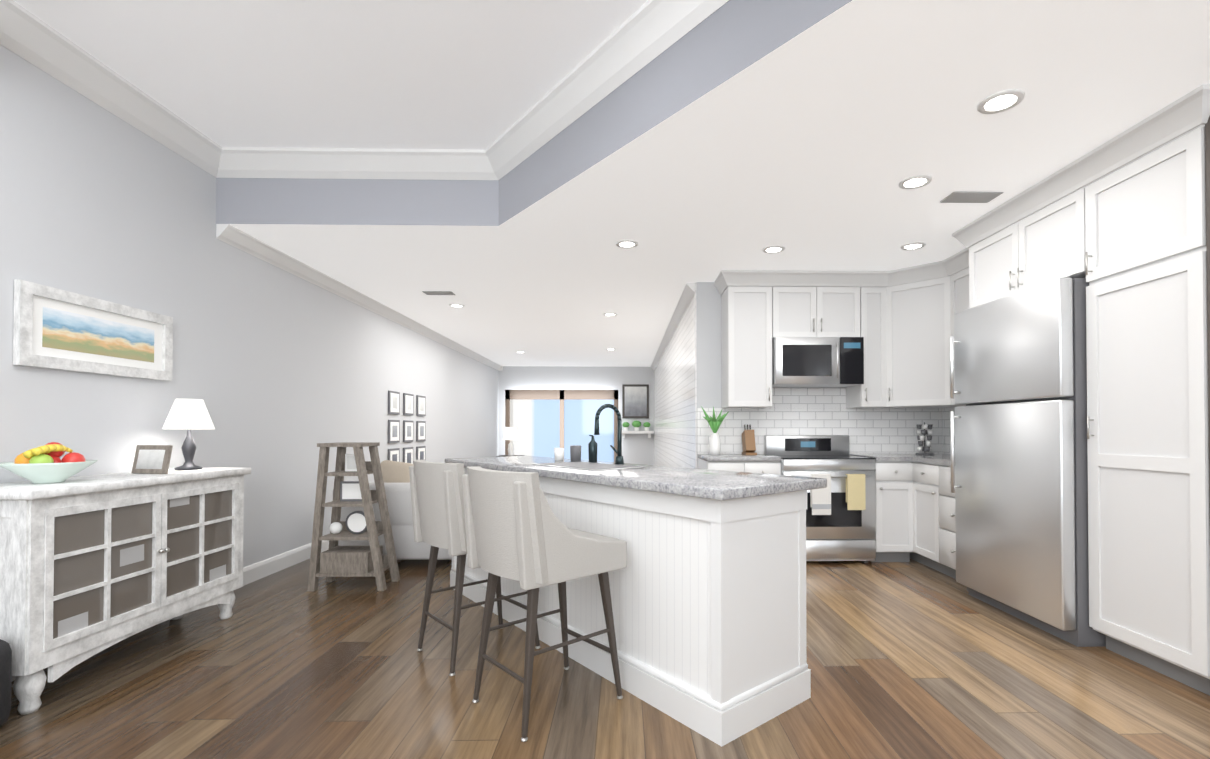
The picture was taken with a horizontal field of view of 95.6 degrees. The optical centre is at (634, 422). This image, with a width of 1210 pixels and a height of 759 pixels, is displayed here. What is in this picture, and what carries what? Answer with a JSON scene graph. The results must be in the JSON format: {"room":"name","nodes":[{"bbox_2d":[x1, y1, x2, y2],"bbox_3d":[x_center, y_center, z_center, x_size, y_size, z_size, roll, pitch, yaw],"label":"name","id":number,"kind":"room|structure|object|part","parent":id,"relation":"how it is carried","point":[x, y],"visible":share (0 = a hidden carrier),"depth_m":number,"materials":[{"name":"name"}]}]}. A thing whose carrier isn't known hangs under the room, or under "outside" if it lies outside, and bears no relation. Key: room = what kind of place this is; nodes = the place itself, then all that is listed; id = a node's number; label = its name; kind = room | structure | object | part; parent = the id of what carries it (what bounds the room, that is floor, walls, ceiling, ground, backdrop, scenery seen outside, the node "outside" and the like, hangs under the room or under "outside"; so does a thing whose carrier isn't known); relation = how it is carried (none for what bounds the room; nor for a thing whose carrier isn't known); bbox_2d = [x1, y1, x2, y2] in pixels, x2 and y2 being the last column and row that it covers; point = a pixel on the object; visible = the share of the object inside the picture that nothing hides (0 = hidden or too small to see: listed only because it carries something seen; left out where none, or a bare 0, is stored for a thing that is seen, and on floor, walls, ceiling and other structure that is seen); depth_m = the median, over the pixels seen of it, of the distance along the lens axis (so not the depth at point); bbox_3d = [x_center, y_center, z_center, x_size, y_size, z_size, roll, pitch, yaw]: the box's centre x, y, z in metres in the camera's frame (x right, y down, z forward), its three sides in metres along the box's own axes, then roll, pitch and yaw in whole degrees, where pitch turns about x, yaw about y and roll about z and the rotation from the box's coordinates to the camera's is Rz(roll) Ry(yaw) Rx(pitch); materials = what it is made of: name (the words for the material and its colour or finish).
{"room":"kitchen","nodes":[
{"label":"kitchen","id":0,"kind":"room"},
{"bbox_2d":[0,44,497,566],"bbox_3d":[-2.974,-0.362,4.864,0.100,3.150,15.200,0,-1,-1],"label":"wall","id":1,"kind":"structure","parent":0,"point":[280,372],"depth_m":3.59,"materials":[{"name":"white paint"}]},
{"bbox_2d":[13,279,172,380],"bbox_3d":[-2.867,-0.462,2.964,0.030,0.395,0.859,0,-1,-1],"label":"framed picture","id":2,"kind":"object","parent":1,"relation":"attached to","point":[31,300],"depth_m":2.86,"materials":[{"name":"white wood"}]},
{"bbox_3d":[-2.869,-0.462,2.964,0.001,0.195,0.629,0,-1,-1],"label":"art picture of the coast","id":3,"kind":"part","parent":2,"relation":"part of","materials":[{"name":"multicoloured paper"}]},
{"bbox_2d":[0,0,231,177],"bbox_3d":[-2.769,-1.812,0.543,0.128,0.150,6.518,0,-1,-1],"label":"crown molding","id":4,"kind":"structure","parent":1,"relation":"attached to","point":[23,33],"depth_m":2.88,"materials":[{"name":"white wood"}]},
{"bbox_2d":[12,540,328,680],"bbox_3d":[-1.042,1.148,4.835,3.758,0.130,15.098,0,-1,-1],"label":"baseboard","id":5,"kind":"structure","parent":1,"relation":"attached to","point":[264,568],"depth_m":4.45,"materials":[{"name":"white wood"}]},
{"bbox_2d":[216,224,502,370],"bbox_3d":[-2.942,-1.280,8.086,0.090,0.100,8.577,0,-1,-1],"label":"crown molding","id":6,"kind":"structure","parent":1,"relation":"attached to","point":[239,239],"depth_m":5.08,"materials":[{"name":"white wood"}]},
{"bbox_2d":[388,391,399,414],"bbox_3d":[-2.946,-0.246,6.714,0.024,0.280,0.300,0,-1,-1],"label":"picture","id":7,"kind":"object","parent":1,"relation":"attached to","point":[392,410],"depth_m":6.67,"materials":[{"name":"grey paper"}]},
{"bbox_3d":[-2.936,-0.246,6.714,0.002,0.140,0.140,0,-1,-1],"label":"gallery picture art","id":8,"kind":"part","parent":7,"relation":"part of"},
{"bbox_2d":[388,420,399,442],"bbox_3d":[-2.946,0.104,6.710,0.024,0.280,0.300,0,-1,-1],"label":"picture","id":9,"kind":"object","parent":1,"relation":"attached to","point":[393,425],"depth_m":6.69,"materials":[{"name":"grey paper"}]},
{"bbox_3d":[-2.936,0.104,6.710,0.002,0.140,0.140,0,-1,-1],"label":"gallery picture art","id":10,"kind":"part","parent":9,"relation":"part of"},
{"bbox_2d":[388,448,399,461],"bbox_3d":[-2.946,0.454,6.706,0.024,0.280,0.300,0,-1,-1],"label":"picture","id":11,"kind":"object","parent":1,"relation":"attached to","point":[393,454],"depth_m":6.70,"materials":[{"name":"grey paper"}]},
{"bbox_3d":[-2.936,0.454,6.706,0.002,0.140,0.140,0,-1,-1],"label":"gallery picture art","id":12,"kind":"part","parent":11,"relation":"part of"},
{"bbox_2d":[403,447,412,463],"bbox_3d":[-2.956,0.459,7.156,0.024,0.280,0.300,0,-1,-1],"label":"picture","id":13,"kind":"object","parent":1,"relation":"attached to","point":[407,451],"depth_m":7.13,"materials":[{"name":"grey paper"}]},
{"bbox_3d":[-2.945,0.459,7.156,0.002,0.140,0.140,0,-1,-1],"label":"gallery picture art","id":14,"kind":"part","parent":13,"relation":"part of"},
{"bbox_2d":[403,393,413,414],"bbox_3d":[-2.956,-0.241,7.164,0.024,0.280,0.300,0,-1,-1],"label":"picture","id":15,"kind":"object","parent":1,"relation":"attached to","point":[408,399],"depth_m":7.13,"materials":[{"name":"grey paper"}]},
{"bbox_3d":[-2.945,-0.241,7.164,0.002,0.140,0.140,0,-1,-1],"label":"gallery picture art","id":16,"kind":"part","parent":15,"relation":"part of"},
{"bbox_2d":[403,420,413,441],"bbox_3d":[-2.956,0.109,7.160,0.024,0.280,0.300,0,-1,-1],"label":"picture","id":17,"kind":"object","parent":1,"relation":"attached to","point":[407,425],"depth_m":7.12,"materials":[{"name":"grey paper"}]},
{"bbox_3d":[-2.945,0.109,7.160,0.002,0.140,0.140,0,-1,-1],"label":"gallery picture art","id":18,"kind":"part","parent":17,"relation":"part of"},
{"bbox_2d":[416,395,425,415],"bbox_3d":[-2.965,-0.235,7.614,0.024,0.280,0.300,0,-1,-1],"label":"picture","id":19,"kind":"object","parent":1,"relation":"attached to","point":[420,400],"depth_m":7.56,"materials":[{"name":"grey paper"}]},
{"bbox_3d":[-2.954,-0.235,7.614,0.002,0.140,0.140,0,-1,-1],"label":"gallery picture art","id":20,"kind":"part","parent":19,"relation":"part of"},
{"bbox_2d":[416,421,425,440],"bbox_3d":[-2.965,0.115,7.610,0.024,0.280,0.300,0,-1,-1],"label":"picture","id":21,"kind":"object","parent":1,"relation":"attached to","point":[420,425],"depth_m":7.58,"materials":[{"name":"grey paper"}]},
{"bbox_3d":[-2.954,0.115,7.610,0.002,0.140,0.140,0,-1,-1],"label":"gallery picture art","id":22,"kind":"part","parent":21,"relation":"part of"},
{"bbox_2d":[416,446,425,460],"bbox_3d":[-2.965,0.465,7.606,0.024,0.280,0.300,0,-1,-1],"label":"picture","id":23,"kind":"object","parent":1,"relation":"attached to","point":[420,450],"depth_m":7.59,"materials":[{"name":"grey paper"}]},
{"bbox_3d":[-2.954,0.465,7.606,0.002,0.140,0.140,0,-1,-1],"label":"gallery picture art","id":24,"kind":"part","parent":23,"relation":"part of"},
{"bbox_2d":[13,0,647,149],"bbox_3d":[0.130,-1.936,0.605,5.930,0.100,6.520,0,-1,-1],"label":"ceiling","id":25,"kind":"structure","parent":0,"point":[434,74],"depth_m":2.81,"materials":[{"name":"white paint"}]},
{"bbox_2d":[224,147,503,179],"bbox_3d":[-1.850,-1.775,3.757,1.797,0.150,0.128,0,-1,-1],"label":"crown molding","id":26,"kind":"structure","parent":25,"relation":"attached to","point":[239,162],"depth_m":3.75,"materials":[{"name":"white wood"}]},
{"bbox_2d":[468,0,728,175],"bbox_3d":[1.059,-1.804,1.260,4.041,0.150,4.925,0,-1,-1],"label":"crown molding","id":27,"kind":"structure","parent":25,"relation":"attached to","point":[646,33],"depth_m":2.80,"materials":[{"name":"white"}]},
{"bbox_2d":[498,366,653,464],"bbox_3d":[-1.312,0.010,12.446,3.532,2.580,0.100,0,-1,-1],"label":"wall","id":28,"kind":"structure","parent":0,"point":[637,448],"depth_m":12.41,"materials":[{"name":"white paint"}]},
{"bbox_2d":[505,390,617,461],"bbox_3d":[-1.648,0.275,12.436,2.560,2.050,0.060,0,-1,-1],"label":"window","id":29,"kind":"structure","parent":28,"relation":"in","point":[545,422],"depth_m":12.43,"materials":[{"name":"blue glass"}]},
{"bbox_2d":[622,384,648,417],"bbox_3d":[0.023,-0.485,12.410,0.600,0.770,0.032,0,-1,-1],"label":"picture frame","id":30,"kind":"object","parent":28,"relation":"attached to","point":[635,400],"visible":0.96,"depth_m":12.39,"materials":[{"name":"grey metal"}]},
{"bbox_2d":[622,420,653,437],"bbox_3d":[0.045,0.142,12.309,0.760,0.393,0.219,0,-1,-1],"label":"mantel shelf","id":31,"kind":"object","parent":28,"relation":"attached to","point":[636,424],"visible":1,"depth_m":12.25,"materials":[{"name":"white wood"}]},
{"bbox_2d":[0,559,1209,758],"bbox_3d":[0.041,1.244,4.907,6.130,0.060,15.200,0,-1,-1],"label":"floor","id":32,"kind":"structure","parent":0,"point":[912,659],"depth_m":2.41,"materials":[{"name":"brown wood"}]},
{"bbox_2d":[0,639,11,725],"bbox_3d":[-2.561,1.000,2.016,0.330,0.360,0.260,0,-1,-1],"label":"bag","id":33,"kind":"object","parent":32,"relation":"on","point":[5,674],"visible":1,"depth_m":2.09,"materials":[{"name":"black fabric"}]},
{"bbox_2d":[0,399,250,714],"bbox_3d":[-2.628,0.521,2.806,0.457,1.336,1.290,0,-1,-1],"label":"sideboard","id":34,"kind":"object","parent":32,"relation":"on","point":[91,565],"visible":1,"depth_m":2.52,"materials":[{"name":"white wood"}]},
{"bbox_2d":[0,442,97,483],"bbox_3d":[-2.635,0.178,2.465,0.316,0.183,0.316,0,-1,-1],"label":"fruit bowl","id":35,"kind":"object","parent":34,"relation":"on","point":[42,464],"depth_m":2.41,"materials":[{"name":"white ceramic"}]},
{"bbox_2d":[131,445,172,473],"bbox_3d":[-2.622,0.204,2.986,0.224,0.166,0.103,0,-1,-1],"label":"photo frame","id":36,"kind":"object","parent":34,"relation":"on","point":[148,459],"depth_m":2.97,"materials":[{"name":"brown wood"}]},
{"bbox_2d":[162,399,214,469],"bbox_3d":[-2.671,0.069,3.285,0.250,0.420,0.250,0,-1,-1],"label":"table lamp","id":37,"kind":"object","parent":34,"relation":"on","point":[188,414],"depth_m":3.24,"materials":[{"name":"white fabric"}]},
{"bbox_2d":[308,442,399,590],"bbox_3d":[-2.067,0.676,4.063,0.540,1.055,0.305,0,-1,-1],"label":"ladder shelf","id":38,"kind":"object","parent":32,"relation":"on","point":[333,561],"visible":1,"depth_m":3.96,"materials":[{"name":"grey wood"}]},
{"bbox_2d":[333,460,451,559],"bbox_3d":[-1.756,0.775,4.986,1.540,0.880,0.900,0,-1,-1],"label":"sofa","id":39,"kind":"object","parent":32,"relation":"on","point":[396,477],"visible":0.08,"depth_m":4.53,"materials":[{"name":"white fabric"}]},
{"bbox_2d":[409,460,539,675],"bbox_3d":[-0.839,0.692,2.859,0.561,0.995,0.511,1,-1,-43],"label":"bar stool","id":40,"kind":"object","parent":32,"relation":"on","point":[437,502],"visible":0.69,"depth_m":2.63,"materials":[{"name":"beige fabric"}]},
{"bbox_2d":[496,427,524,456],"bbox_3d":[-2.610,0.690,11.562,0.500,1.201,0.500,0,-1,-1],"label":"side table","id":41,"kind":"object","parent":32,"relation":"on","point":[510,433],"visible":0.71,"depth_m":11.47,"materials":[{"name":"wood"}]},
{"bbox_2d":[503,427,518,455],"bbox_3d":[-2.610,0.389,11.565,0.340,0.600,0.340,0,-1,-1],"label":"table lamp","id":42,"kind":"object","parent":41,"relation":"on","point":[510,433],"depth_m":11.47,"materials":[{"name":"white ceramic"}]},
{"bbox_2d":[462,466,626,741],"bbox_3d":[-0.392,0.686,2.320,0.561,0.995,0.511,1,-1,-43],"label":"bar stool","id":43,"kind":"object","parent":32,"relation":"on","point":[517,529],"visible":1,"depth_m":2.12,"materials":[{"name":"white fabric"}]},
{"bbox_2d":[450,467,810,746],"bbox_3d":[-0.275,0.744,3.207,0.628,0.900,2.612,1,-1,-40],"label":"base cabinet","id":44,"kind":"object","parent":32,"relation":"on","point":[708,598],"visible":0.77,"depth_m":2.25,"materials":[{"name":"white wood"}]},
{"bbox_2d":[445,456,826,500],"bbox_3d":[-0.274,0.269,3.201,0.690,0.048,2.670,1,-1,-40],"label":"countertop","id":45,"kind":"structure","parent":44,"relation":"on","point":[721,485],"depth_m":2.49,"materials":[{"name":"stone"}]},
{"bbox_2d":[554,448,563,460],"bbox_3d":[-0.519,0.216,3.771,0.070,0.085,0.072,0,-1,-1],"label":"accessory","id":46,"kind":"object","parent":45,"relation":"on","point":[558,452],"depth_m":3.74,"materials":[{"name":"grey ceramic"}]},
{"bbox_2d":[570,445,580,461],"bbox_3d":[-0.394,0.204,3.668,0.074,0.105,0.076,0,-1,-1],"label":"accessory","id":47,"kind":"object","parent":45,"relation":"on","point":[575,453],"depth_m":3.64,"materials":[{"name":"grey"}]},
{"bbox_2d":[588,435,596,462],"bbox_3d":[-0.271,0.166,3.550,0.059,0.178,0.060,0,-1,-1],"label":"accessory","id":48,"kind":"object","parent":45,"relation":"on","point":[592,446],"depth_m":3.53,"materials":[{"name":"grey ceramic"}]},
{"bbox_2d":[594,404,623,464],"bbox_3d":[-0.176,0.069,3.314,0.214,0.366,0.131,1,-1,-40],"label":"faucet","id":49,"kind":"object","parent":45,"relation":"on","point":[619,460],"visible":1,"depth_m":3.32,"materials":[{"name":"grey metal"}]},
{"bbox_2d":[698,456,780,474],"bbox_3d":[0.928,0.775,4.970,0.628,0.880,0.618,0,-1,-1],"label":"base cabinet","id":50,"kind":"object","parent":32,"relation":"on","point":[751,466],"depth_m":4.67,"materials":[{"name":"white wood"}]},
{"bbox_2d":[697,452,780,459],"bbox_3d":[0.926,0.313,4.964,0.633,0.038,0.616,0,-1,-1],"label":"countertop","id":51,"kind":"structure","parent":50,"relation":"on","point":[704,455],"depth_m":4.75,"materials":[{"name":"grey stone"}]},
{"bbox_2d":[701,406,728,454],"bbox_3d":[0.740,0.069,5.015,0.250,0.450,0.198,0,-1,-1],"label":"vase","id":52,"kind":"object","parent":51,"relation":"on","point":[714,441],"depth_m":4.98,"materials":[{"name":"white ceramic"}]},
{"bbox_2d":[764,435,875,562],"bbox_3d":[1.651,0.664,4.928,0.800,1.100,0.698,0,-1,-1],"label":"range oven","id":53,"kind":"object","parent":32,"relation":"on","point":[841,517],"visible":0.75,"depth_m":4.65,"materials":[{"name":"silver metal"}]},
{"bbox_2d":[870,460,908,561],"bbox_3d":[2.226,0.775,4.976,0.338,0.880,0.658,0,-1,-1],"label":"base cabinet","id":54,"kind":"object","parent":32,"relation":"on","point":[892,480],"depth_m":4.70,"materials":[{"name":"white wood"}]},
{"bbox_2d":[849,452,949,467],"bbox_3d":[2.531,0.309,4.599,0.934,0.038,1.411,0,-1,-1],"label":"countertop","id":55,"kind":"structure","parent":54,"relation":"on","point":[914,459],"depth_m":4.69,"materials":[{"name":"grey stone"}]},
{"bbox_2d":[909,468,936,569],"bbox_3d":[2.680,0.769,4.514,0.665,0.880,0.405,0,-1,-1],"label":"base cabinet","id":56,"kind":"object","parent":32,"relation":"on","point":[922,481],"depth_m":4.55,"materials":[{"name":"white wood"}]},
{"bbox_2d":[937,468,955,578],"bbox_3d":[2.706,0.765,4.127,0.628,0.880,0.480,0,-1,-1],"label":"base cabinet","id":57,"kind":"object","parent":32,"relation":"on","point":[946,532],"depth_m":4.23,"materials":[{"name":"white wood"}]},
{"bbox_2d":[950,278,1105,646],"bbox_3d":[2.599,0.211,3.391,0.817,1.970,0.940,0,-1,-1],"label":"refrigerator","id":58,"kind":"object","parent":32,"relation":"on","point":[1018,449],"visible":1,"depth_m":3.17,"materials":[{"name":"grey metal"}]},
{"bbox_2d":[1081,88,1209,694],"bbox_3d":[2.727,-0.101,2.617,0.648,2.576,0.590,0,-1,-1],"label":"tall cabinet","id":59,"kind":"object","parent":32,"relation":"on","point":[1129,242],"depth_m":2.56,"materials":[{"name":"white wood"}]},
{"bbox_3d":[1.911,-1.313,3.784,2.233,0.125,3.078,0,-1,-1],"label":"cabinet crown trim","id":60,"kind":"part","parent":59,"relation":"part of","materials":[{"name":"white wood"}]},
{"bbox_2d":[1205,116,1209,497],"bbox_3d":[2.739,-0.102,2.297,0.638,2.570,0.040,0,-1,-1],"label":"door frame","id":61,"kind":"structure","parent":32,"relation":"on","point":[1207,144],"depth_m":2.31,"materials":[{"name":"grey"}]},
{"bbox_2d":[216,0,1209,366],"bbox_3d":[0.025,-1.643,5.699,5.930,0.570,13.684,0,-1,-1],"label":"ceiling soffit","id":62,"kind":"structure","parent":0,"point":[742,134],"depth_m":3.09,"materials":[{"name":"white paint"}]},
{"bbox_2d":[422,291,454,294],"bbox_3d":[-2.041,-1.353,5.720,0.300,0.007,0.150,0,-1,-1],"label":"ceiling air vent","id":63,"kind":"object","parent":62,"relation":"attached to","point":[426,292],"depth_m":5.68,"materials":[{"name":"grey metal"}]},
{"bbox_2d":[449,304,464,307],"bbox_3d":[-2.042,-1.346,6.295,0.173,0.007,0.173,0,-1,-13],"label":"recessed light","id":64,"kind":"object","parent":62,"relation":"attached to","point":[452,305],"depth_m":6.28,"materials":[{"name":"white"}]},
{"bbox_2d":[603,313,616,315],"bbox_3d":[-0.302,-1.340,6.781,0.173,0.007,0.173,0,-1,-13],"label":"recessed light","id":65,"kind":"object","parent":62,"relation":"attached to","point":[605,314],"depth_m":6.77,"materials":[{"name":"white plastic"}]},
{"bbox_2d":[616,240,637,247],"bbox_3d":[-0.059,-1.370,4.205,0.173,0.007,0.173,0,-1,-13],"label":"recessed light","id":66,"kind":"object","parent":62,"relation":"attached to","point":[623,243],"depth_m":4.20,"materials":[{"name":"white"}]},
{"bbox_2d":[762,245,784,253],"bbox_3d":[1.098,-1.369,4.329,0.173,0.007,0.173,0,-1,-13],"label":"recessed light","id":67,"kind":"object","parent":62,"relation":"attached to","point":[770,249],"depth_m":4.32,"materials":[{"name":"white plastic"}]},
{"bbox_2d":[901,242,925,249],"bbox_3d":[2.160,-1.370,4.251,0.173,0.007,0.173,0,-1,-13],"label":"recessed light","id":68,"kind":"object","parent":62,"relation":"attached to","point":[915,245],"depth_m":4.24,"materials":[{"name":"white"}]},
{"bbox_2d":[898,175,931,188],"bbox_3d":[1.613,-1.382,3.149,0.173,0.007,0.173,0,-1,-13],"label":"recessed light","id":69,"kind":"object","parent":62,"relation":"attached to","point":[917,181],"depth_m":3.14,"materials":[{"name":"white"}]},
{"bbox_2d":[940,191,1003,202],"bbox_3d":[2.059,-1.380,3.353,0.300,0.007,0.150,0,-1,-1],"label":"ceiling air vent","id":70,"kind":"object","parent":62,"relation":"attached to","point":[968,197],"depth_m":3.35,"materials":[{"name":"grey metal"}]},
{"bbox_2d":[977,89,1024,113],"bbox_3d":[1.588,-1.391,2.379,0.173,0.007,0.173,0,-1,-13],"label":"recessed light","id":71,"kind":"object","parent":62,"relation":"attached to","point":[1000,101],"depth_m":2.37,"materials":[{"name":"white"}]},
{"bbox_2d":[721,272,772,407],"bbox_3d":[1.042,-0.752,5.125,0.400,1.216,0.348,0,-1,-1],"label":"upper cabinet","id":72,"kind":"object","parent":0,"relation":"attached to","point":[746,307],"depth_m":4.96,"materials":[{"name":"white wood"}]},
{"bbox_2d":[654,282,941,468],"bbox_3d":[1.769,-0.030,8.934,2.510,2.580,7.250,0,-1,-1],"label":"wall block","id":73,"kind":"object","parent":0,"point":[687,377],"visible":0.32,"depth_m":5.86,"materials":[{"name":"white paint"}]},
{"bbox_2d":[650,283,694,369],"bbox_3d":[0.472,-1.271,8.882,0.083,0.100,7.130,0,-1,-1],"label":"crown molding","id":74,"kind":"structure","parent":73,"relation":"attached to","point":[688,292],"depth_m":6.76,"materials":[{"name":"white wood"}]},
{"bbox_2d":[697,388,954,453],"bbox_3d":[1.814,-0.028,4.595,2.393,0.634,1.423,0,-1,-1],"label":"backsplash","id":75,"kind":"structure","parent":73,"relation":"attached to","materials":[{"name":"tile"}]},
{"bbox_2d":[773,272,860,337],"bbox_3d":[1.647,-1.064,5.141,0.801,0.591,0.348,0,-1,-1],"label":"upper cabinet","id":76,"kind":"object","parent":0,"relation":"attached to","point":[831,305],"depth_m":4.97,"materials":[{"name":"white wood"}]},
{"bbox_2d":[772,337,863,387],"bbox_3d":[1.648,-0.555,5.080,0.790,0.420,0.455,0,-1,-1],"label":"microwave","id":77,"kind":"object","parent":76,"relation":"attached to","point":[817,362],"visible":0.98,"depth_m":4.88,"materials":[{"name":"silver metal"}]},
{"bbox_2d":[845,271,880,407],"bbox_3d":[2.191,-0.752,5.132,0.279,1.216,0.381,0,-1,-1],"label":"upper cabinet","id":78,"kind":"object","parent":0,"relation":"attached to","point":[868,394],"depth_m":4.98,"materials":[{"name":"white wood"}]},
{"bbox_2d":[881,257,948,407],"bbox_3d":[2.621,-0.754,4.948,0.765,1.216,0.765,0,-1,-1],"label":"upper cabinet","id":79,"kind":"object","parent":0,"relation":"attached to","point":[914,299],"depth_m":4.81,"materials":[{"name":"white wood"}]},
{"bbox_2d":[949,249,965,407],"bbox_3d":[2.827,-0.761,4.287,0.381,1.216,0.759,0,-1,-1],"label":"upper cabinet","id":80,"kind":"object","parent":0,"relation":"attached to","point":[957,261],"depth_m":4.54,"materials":[{"name":"white wood"}]},
{"bbox_2d":[965,156,1096,309],"bbox_3d":[2.712,-1.092,3.381,0.648,0.576,1.045,0,-1,-1],"label":"upper cabinet","id":81,"kind":"object","parent":0,"relation":"attached to","point":[1059,240],"depth_m":3.26,"materials":[{"name":"white wood"}]}
]}

